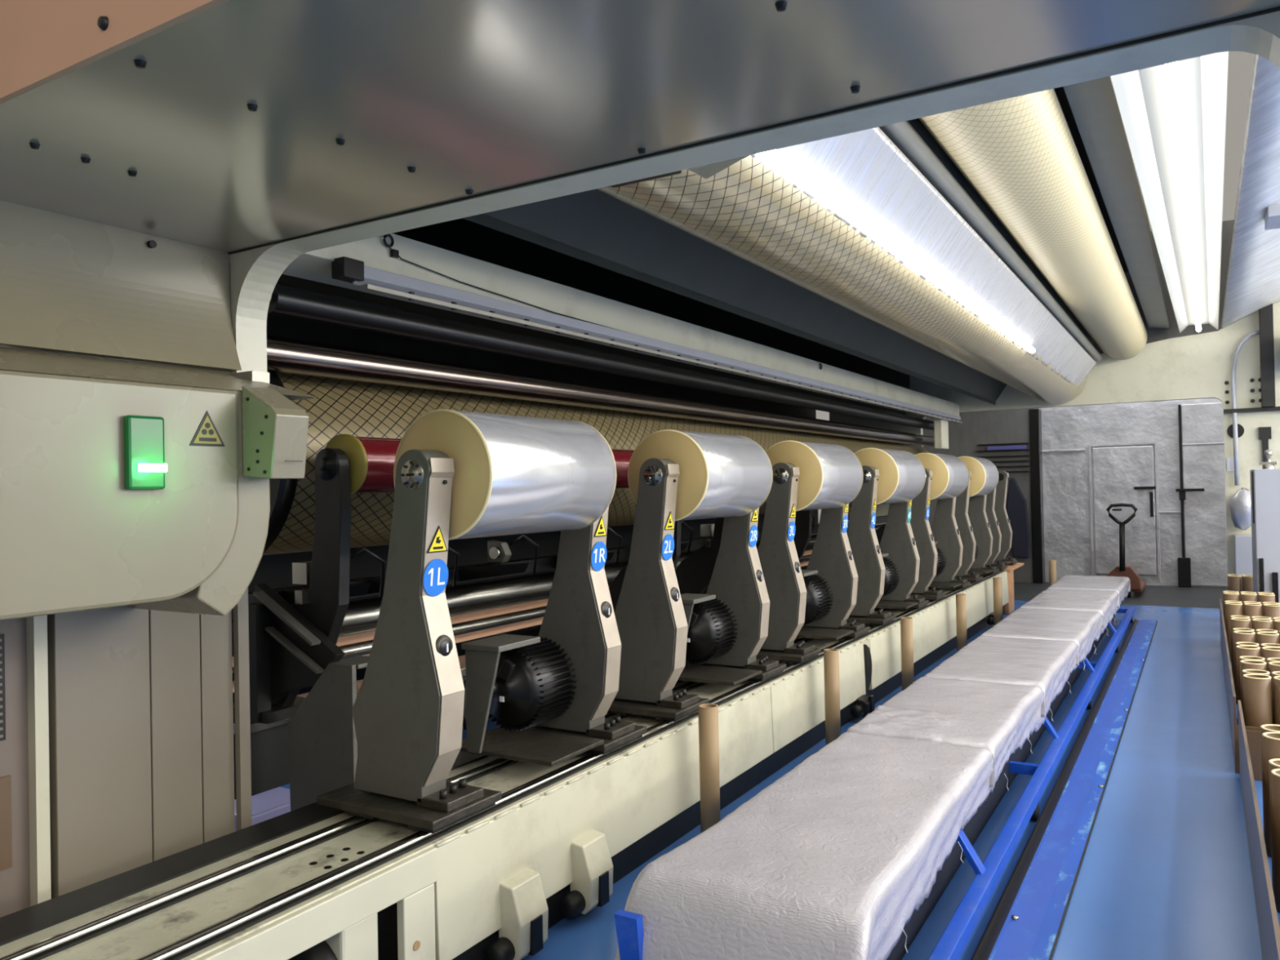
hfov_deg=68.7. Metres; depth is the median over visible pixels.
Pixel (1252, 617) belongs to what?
tube
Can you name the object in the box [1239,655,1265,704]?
tube
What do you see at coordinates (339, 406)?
drum
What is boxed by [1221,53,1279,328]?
duct
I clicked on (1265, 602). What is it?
tube
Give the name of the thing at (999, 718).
cover
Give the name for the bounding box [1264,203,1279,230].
plate
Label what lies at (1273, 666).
tube
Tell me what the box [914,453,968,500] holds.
roll
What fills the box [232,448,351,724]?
stand
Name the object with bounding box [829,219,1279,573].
frame
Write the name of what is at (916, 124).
ceiling
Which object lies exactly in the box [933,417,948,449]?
bracket
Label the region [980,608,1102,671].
pad
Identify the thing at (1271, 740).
tube
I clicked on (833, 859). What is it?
pad
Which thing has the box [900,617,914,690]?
tube
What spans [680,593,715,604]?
shelf
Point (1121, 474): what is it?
door
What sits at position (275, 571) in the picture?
wall
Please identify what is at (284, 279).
roller
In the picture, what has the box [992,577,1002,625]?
post
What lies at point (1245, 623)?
tube
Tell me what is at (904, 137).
roller
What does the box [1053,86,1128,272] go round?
ceiling
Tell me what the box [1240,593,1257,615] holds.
tube
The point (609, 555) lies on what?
holder
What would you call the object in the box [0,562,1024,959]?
bed
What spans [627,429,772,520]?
roll
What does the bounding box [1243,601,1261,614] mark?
tube
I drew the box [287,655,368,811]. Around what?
plate
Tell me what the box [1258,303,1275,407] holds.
steel column
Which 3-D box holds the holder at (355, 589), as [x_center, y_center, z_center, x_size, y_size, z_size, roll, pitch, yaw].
[-1.264,0.395,3.869,0.330,0.239,0.328,-2,-1,31]
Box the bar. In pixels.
[331,256,962,423]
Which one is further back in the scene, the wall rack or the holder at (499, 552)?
the wall rack
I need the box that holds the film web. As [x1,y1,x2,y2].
[751,127,1096,388]
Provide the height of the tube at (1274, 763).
0.489 m
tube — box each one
[697,703,720,832]
[823,648,840,745]
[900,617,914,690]
[955,593,967,652]
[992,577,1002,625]
[1048,560,1056,586]
[1222,591,1238,608]
[1222,592,1239,624]
[1224,600,1241,613]
[1225,602,1242,662]
[1227,575,1241,600]
[1230,615,1249,657]
[1231,617,1250,683]
[1232,627,1253,688]
[1233,631,1255,704]
[1235,641,1258,719]
[1235,644,1260,700]
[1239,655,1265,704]
[1240,591,1256,601]
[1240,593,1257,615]
[1240,659,1266,713]
[1241,575,1253,591]
[1242,669,1269,723]
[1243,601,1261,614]
[1243,673,1272,727]
[1244,603,1262,628]
[1251,616,1271,629]
[1252,618,1272,643]
[1255,629,1277,643]
[1257,591,1274,601]
[1257,631,1279,657]
[1258,593,1275,616]
[1260,724,1279,842]
[1261,643,1279,657]
[1262,601,1279,616]
[1262,604,1279,630]
[1262,646,1279,671]
[1262,732,1279,857]
[1266,657,1279,671]
[1268,662,1279,724]
[1268,758,1279,895]
[1271,671,1279,724]
[1271,768,1279,912]
[1272,617,1279,630]
[1273,675,1279,724]
[1274,619,1279,644]
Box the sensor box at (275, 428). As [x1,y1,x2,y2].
[241,386,309,479]
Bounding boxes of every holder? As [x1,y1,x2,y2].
[275,546,385,604]
[363,546,458,594]
[452,533,538,581]
[552,526,622,568]
[680,520,693,552]
[707,520,759,538]
[811,514,815,533]
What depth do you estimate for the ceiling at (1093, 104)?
5.79 m
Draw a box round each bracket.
[248,582,345,723]
[610,155,746,187]
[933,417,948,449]
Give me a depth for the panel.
6.43 m
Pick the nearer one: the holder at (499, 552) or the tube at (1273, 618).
the holder at (499, 552)
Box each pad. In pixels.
[614,731,994,959]
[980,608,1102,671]
[1019,588,1119,635]
[1047,574,1130,612]
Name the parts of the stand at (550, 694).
rating plate, motor, motor plate, arm, plate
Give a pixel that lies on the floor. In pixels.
(1165, 873)
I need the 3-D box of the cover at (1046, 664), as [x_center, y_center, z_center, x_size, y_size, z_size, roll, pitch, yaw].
[2.200,1.187,5.623,0.638,0.269,1.544,-2,-1,31]
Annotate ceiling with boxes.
[907,118,1093,346]
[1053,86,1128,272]
[1062,75,1170,328]
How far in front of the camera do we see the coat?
14.20 m
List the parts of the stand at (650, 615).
arm, plate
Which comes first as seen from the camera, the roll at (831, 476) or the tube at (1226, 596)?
the roll at (831, 476)
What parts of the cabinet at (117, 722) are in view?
plate, panel, edge trim, door, door, door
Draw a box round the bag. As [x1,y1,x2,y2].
[1229,487,1251,530]
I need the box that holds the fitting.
[1259,449,1277,469]
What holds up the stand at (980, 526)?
on the bed
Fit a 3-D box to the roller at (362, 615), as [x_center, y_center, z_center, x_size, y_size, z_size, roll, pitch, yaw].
[1.038,0.608,8.069,0.150,0.150,10.460,-2,-1,31]
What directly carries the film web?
attached to the roller at (757, 215)
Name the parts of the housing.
panel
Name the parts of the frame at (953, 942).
leg, panel, rail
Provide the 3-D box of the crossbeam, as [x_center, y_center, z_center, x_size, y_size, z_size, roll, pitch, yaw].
[1.401,-0.901,7.952,0.251,0.200,10.820,-2,-1,31]
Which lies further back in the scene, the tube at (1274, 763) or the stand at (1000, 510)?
the stand at (1000, 510)
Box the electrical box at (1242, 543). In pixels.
[1234,534,1253,575]
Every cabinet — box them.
[0,604,235,917]
[1249,468,1279,603]
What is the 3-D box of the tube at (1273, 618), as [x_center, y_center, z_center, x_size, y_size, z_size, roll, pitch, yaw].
[4.794,1.275,6.969,0.126,0.489,0.126,-2,-1,31]
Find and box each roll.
[324,434,634,494]
[393,408,616,540]
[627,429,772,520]
[765,440,862,511]
[853,448,925,504]
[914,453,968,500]
[957,456,999,497]
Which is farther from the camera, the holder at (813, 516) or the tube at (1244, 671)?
the holder at (813, 516)
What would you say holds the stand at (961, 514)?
on the bed
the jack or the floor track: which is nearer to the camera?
the floor track
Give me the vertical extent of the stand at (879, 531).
1.014 m
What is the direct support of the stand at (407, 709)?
on the bed
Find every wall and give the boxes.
[231,313,818,702]
[923,408,1035,582]
[1040,398,1227,587]
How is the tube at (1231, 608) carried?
on the floor
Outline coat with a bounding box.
[1006,477,1030,558]
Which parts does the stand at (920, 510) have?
arm, plate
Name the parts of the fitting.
lever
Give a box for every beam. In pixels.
[231,515,887,613]
[462,188,1006,404]
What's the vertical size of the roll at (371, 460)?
0.230 m
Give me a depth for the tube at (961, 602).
8.26 m
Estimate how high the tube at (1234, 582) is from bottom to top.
0.489 m
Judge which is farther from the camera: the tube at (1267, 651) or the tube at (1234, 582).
the tube at (1234, 582)
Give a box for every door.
[1088,441,1160,582]
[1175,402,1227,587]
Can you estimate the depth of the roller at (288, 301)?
4.73 m
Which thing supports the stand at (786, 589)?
on the bed
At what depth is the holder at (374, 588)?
4.17 m
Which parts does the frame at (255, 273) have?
frame plate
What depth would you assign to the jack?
12.29 m
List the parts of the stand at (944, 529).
motor, motor plate, arm, plate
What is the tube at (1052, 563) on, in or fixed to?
on the floor
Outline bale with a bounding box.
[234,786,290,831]
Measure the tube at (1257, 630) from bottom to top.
0.489 m
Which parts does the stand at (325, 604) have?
plate, arm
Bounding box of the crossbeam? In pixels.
[229,233,959,417]
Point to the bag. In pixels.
(1240, 502)
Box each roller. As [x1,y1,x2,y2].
[229,262,906,415]
[231,523,885,657]
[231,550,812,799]
[232,554,811,682]
[266,334,934,447]
[267,283,933,430]
[596,155,1087,404]
[878,120,1102,361]
[918,88,1146,359]
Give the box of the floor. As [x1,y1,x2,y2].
[280,577,1279,959]
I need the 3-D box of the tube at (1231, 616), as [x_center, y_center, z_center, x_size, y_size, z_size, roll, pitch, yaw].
[4.563,1.282,7.108,0.126,0.489,0.126,-2,-1,31]
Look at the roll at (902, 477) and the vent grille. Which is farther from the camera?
the roll at (902, 477)
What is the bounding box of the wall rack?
[977,442,1029,472]
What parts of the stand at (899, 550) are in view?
motor, motor plate, arm, plate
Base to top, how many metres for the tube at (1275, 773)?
0.489 m
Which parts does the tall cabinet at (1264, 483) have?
handle, handle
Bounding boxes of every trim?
[1028,408,1044,583]
[1041,442,1224,513]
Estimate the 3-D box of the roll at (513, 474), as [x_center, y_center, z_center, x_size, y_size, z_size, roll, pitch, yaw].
[-0.460,-0.018,3.357,0.428,0.428,0.755,-2,-1,31]
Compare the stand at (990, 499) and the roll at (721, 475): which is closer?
the roll at (721, 475)
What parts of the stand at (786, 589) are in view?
arm, plate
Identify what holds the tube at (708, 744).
on the floor
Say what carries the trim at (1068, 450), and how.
attached to the wall at (1065, 474)
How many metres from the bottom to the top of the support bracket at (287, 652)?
0.506 m
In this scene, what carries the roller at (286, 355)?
attached to the frame at (1189, 363)
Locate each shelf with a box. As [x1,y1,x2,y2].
[461,634,540,652]
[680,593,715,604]
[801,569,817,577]
[880,552,888,557]
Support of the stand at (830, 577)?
on the bed
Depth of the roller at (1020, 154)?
5.08 m
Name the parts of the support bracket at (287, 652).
post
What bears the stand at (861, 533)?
on the bed
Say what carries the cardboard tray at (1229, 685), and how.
on the floor
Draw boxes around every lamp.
[124,414,167,489]
[755,149,1035,353]
[1110,51,1228,333]
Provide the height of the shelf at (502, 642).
0.022 m
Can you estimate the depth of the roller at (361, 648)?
4.94 m
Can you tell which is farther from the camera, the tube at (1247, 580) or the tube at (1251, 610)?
the tube at (1247, 580)
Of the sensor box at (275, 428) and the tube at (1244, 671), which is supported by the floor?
the tube at (1244, 671)
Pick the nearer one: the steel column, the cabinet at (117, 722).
the cabinet at (117, 722)
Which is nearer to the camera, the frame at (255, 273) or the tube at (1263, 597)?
the frame at (255, 273)
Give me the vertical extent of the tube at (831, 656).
0.599 m
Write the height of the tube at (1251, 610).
0.489 m
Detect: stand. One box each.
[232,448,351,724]
[315,448,502,833]
[459,506,646,766]
[606,457,709,721]
[608,520,681,613]
[675,517,724,594]
[677,507,786,685]
[755,462,821,663]
[793,510,812,559]
[795,503,870,639]
[846,465,896,626]
[846,511,850,531]
[875,499,928,608]
[875,524,885,544]
[910,467,946,600]
[928,497,970,588]
[954,471,982,582]
[968,494,999,574]
[985,485,1007,570]
[994,470,1017,565]
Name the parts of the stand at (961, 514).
arm, plate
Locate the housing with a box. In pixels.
[0,200,315,620]
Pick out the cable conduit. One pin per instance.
(1250, 335)
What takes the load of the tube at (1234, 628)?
on the floor
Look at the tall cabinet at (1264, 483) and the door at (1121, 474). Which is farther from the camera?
the door at (1121, 474)
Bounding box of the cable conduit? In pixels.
[1231,329,1259,485]
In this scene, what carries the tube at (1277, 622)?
on the floor
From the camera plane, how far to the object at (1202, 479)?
13.24 m
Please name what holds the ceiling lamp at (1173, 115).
attached to the ceiling at (1093, 104)
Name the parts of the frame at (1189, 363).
plate, cross rail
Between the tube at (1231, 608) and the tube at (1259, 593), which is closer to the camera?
the tube at (1231, 608)
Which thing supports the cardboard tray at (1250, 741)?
on the floor
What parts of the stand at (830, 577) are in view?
motor, motor plate, arm, plate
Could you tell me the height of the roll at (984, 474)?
0.428 m
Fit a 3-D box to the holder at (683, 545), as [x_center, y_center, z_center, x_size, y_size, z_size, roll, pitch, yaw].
[0.152,0.389,6.226,0.330,0.239,0.328,-2,-1,31]
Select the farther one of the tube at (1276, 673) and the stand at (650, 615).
the tube at (1276, 673)
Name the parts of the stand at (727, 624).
motor, motor plate, arm, plate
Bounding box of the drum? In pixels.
[262,371,928,555]
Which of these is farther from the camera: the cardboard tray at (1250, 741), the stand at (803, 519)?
the stand at (803, 519)
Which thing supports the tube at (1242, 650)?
on the floor
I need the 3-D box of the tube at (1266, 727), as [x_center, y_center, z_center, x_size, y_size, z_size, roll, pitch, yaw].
[2.693,1.289,3.938,0.126,0.489,0.126,-2,-1,31]
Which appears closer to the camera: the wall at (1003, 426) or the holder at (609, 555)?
the holder at (609, 555)
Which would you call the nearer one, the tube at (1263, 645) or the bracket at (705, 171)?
the bracket at (705, 171)
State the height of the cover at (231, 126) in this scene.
0.940 m
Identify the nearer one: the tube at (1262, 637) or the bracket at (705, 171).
the bracket at (705, 171)
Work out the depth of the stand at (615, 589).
5.78 m
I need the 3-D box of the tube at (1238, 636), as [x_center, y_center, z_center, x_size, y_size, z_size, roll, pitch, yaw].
[4.130,1.283,6.388,0.126,0.489,0.126,-2,-1,31]
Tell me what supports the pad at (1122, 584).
on the frame at (953, 942)
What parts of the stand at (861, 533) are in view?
arm, plate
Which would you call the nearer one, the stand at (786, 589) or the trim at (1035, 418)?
the stand at (786, 589)
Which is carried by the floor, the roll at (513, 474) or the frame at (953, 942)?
the frame at (953, 942)
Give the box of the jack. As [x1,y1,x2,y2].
[1106,502,1146,597]
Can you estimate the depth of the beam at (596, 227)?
4.99 m
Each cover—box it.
[0,0,1279,254]
[847,676,1044,792]
[924,635,1079,728]
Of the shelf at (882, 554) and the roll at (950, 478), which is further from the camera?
the roll at (950, 478)
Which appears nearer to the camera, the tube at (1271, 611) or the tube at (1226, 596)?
the tube at (1271, 611)
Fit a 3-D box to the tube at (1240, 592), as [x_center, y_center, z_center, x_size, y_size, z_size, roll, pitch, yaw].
[5.588,1.275,8.592,0.126,0.489,0.126,-2,-1,31]
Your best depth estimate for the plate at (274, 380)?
3.68 m
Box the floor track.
[970,617,1157,959]
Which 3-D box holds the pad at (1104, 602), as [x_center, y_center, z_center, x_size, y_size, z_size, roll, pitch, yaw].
[3.834,1.180,8.327,0.665,0.270,1.590,-2,-1,31]
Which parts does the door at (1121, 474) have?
handle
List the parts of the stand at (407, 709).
arm, plate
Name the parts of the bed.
web plate, post, panel, kick plate, panel, panel, panel, leg, plate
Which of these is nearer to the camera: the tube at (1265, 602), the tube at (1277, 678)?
the tube at (1277, 678)
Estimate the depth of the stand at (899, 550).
7.71 m
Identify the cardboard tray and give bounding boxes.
[1219,598,1261,773]
[1237,700,1279,959]
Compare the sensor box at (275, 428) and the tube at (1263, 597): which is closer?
the sensor box at (275, 428)
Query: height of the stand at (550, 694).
1.159 m
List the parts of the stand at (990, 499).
arm, plate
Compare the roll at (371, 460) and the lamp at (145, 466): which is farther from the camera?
the roll at (371, 460)
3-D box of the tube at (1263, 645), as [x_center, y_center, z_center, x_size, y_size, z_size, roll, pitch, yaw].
[3.983,1.281,5.881,0.126,0.489,0.126,-2,-1,31]
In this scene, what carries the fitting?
on the tall cabinet at (1264, 483)
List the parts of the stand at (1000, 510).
arm, motor plate, plate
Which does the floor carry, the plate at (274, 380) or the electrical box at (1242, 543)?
the electrical box at (1242, 543)
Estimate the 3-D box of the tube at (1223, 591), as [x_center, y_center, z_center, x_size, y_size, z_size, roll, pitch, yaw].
[5.473,1.278,8.661,0.126,0.489,0.126,-2,-1,31]
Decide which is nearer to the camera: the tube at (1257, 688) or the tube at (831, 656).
the tube at (1257, 688)
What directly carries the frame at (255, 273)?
on the floor
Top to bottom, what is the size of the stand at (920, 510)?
1.159 m
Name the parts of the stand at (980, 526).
arm, motor plate, plate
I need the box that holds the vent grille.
[0,633,5,741]
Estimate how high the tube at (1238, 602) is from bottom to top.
0.489 m
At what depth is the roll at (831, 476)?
5.64 m
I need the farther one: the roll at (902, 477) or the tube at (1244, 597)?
the tube at (1244, 597)
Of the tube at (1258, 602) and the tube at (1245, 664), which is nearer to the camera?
the tube at (1245, 664)
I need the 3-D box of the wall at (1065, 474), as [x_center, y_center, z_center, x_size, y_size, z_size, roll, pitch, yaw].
[7.511,0.081,13.658,3.000,2.900,0.150,-2,-1,31]
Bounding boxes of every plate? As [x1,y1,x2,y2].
[262,478,297,553]
[266,370,284,387]
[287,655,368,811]
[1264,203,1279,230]
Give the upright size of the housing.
1.159 m
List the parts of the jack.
release lever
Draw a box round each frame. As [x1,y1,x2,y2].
[229,10,1279,831]
[613,607,1134,959]
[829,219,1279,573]
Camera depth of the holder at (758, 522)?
7.20 m
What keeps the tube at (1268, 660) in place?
on the floor
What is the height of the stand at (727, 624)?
1.159 m
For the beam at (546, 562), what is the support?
on the roller at (362, 615)
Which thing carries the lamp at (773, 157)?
attached to the roller at (757, 215)
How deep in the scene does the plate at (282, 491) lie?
3.63 m
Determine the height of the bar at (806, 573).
0.022 m
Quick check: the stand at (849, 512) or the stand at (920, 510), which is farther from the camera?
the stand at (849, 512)
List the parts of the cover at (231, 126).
panel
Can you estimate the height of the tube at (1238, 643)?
0.489 m
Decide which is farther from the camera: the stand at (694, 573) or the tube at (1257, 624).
the tube at (1257, 624)
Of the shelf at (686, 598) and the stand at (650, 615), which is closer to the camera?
the stand at (650, 615)
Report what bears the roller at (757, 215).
attached to the frame at (1189, 363)

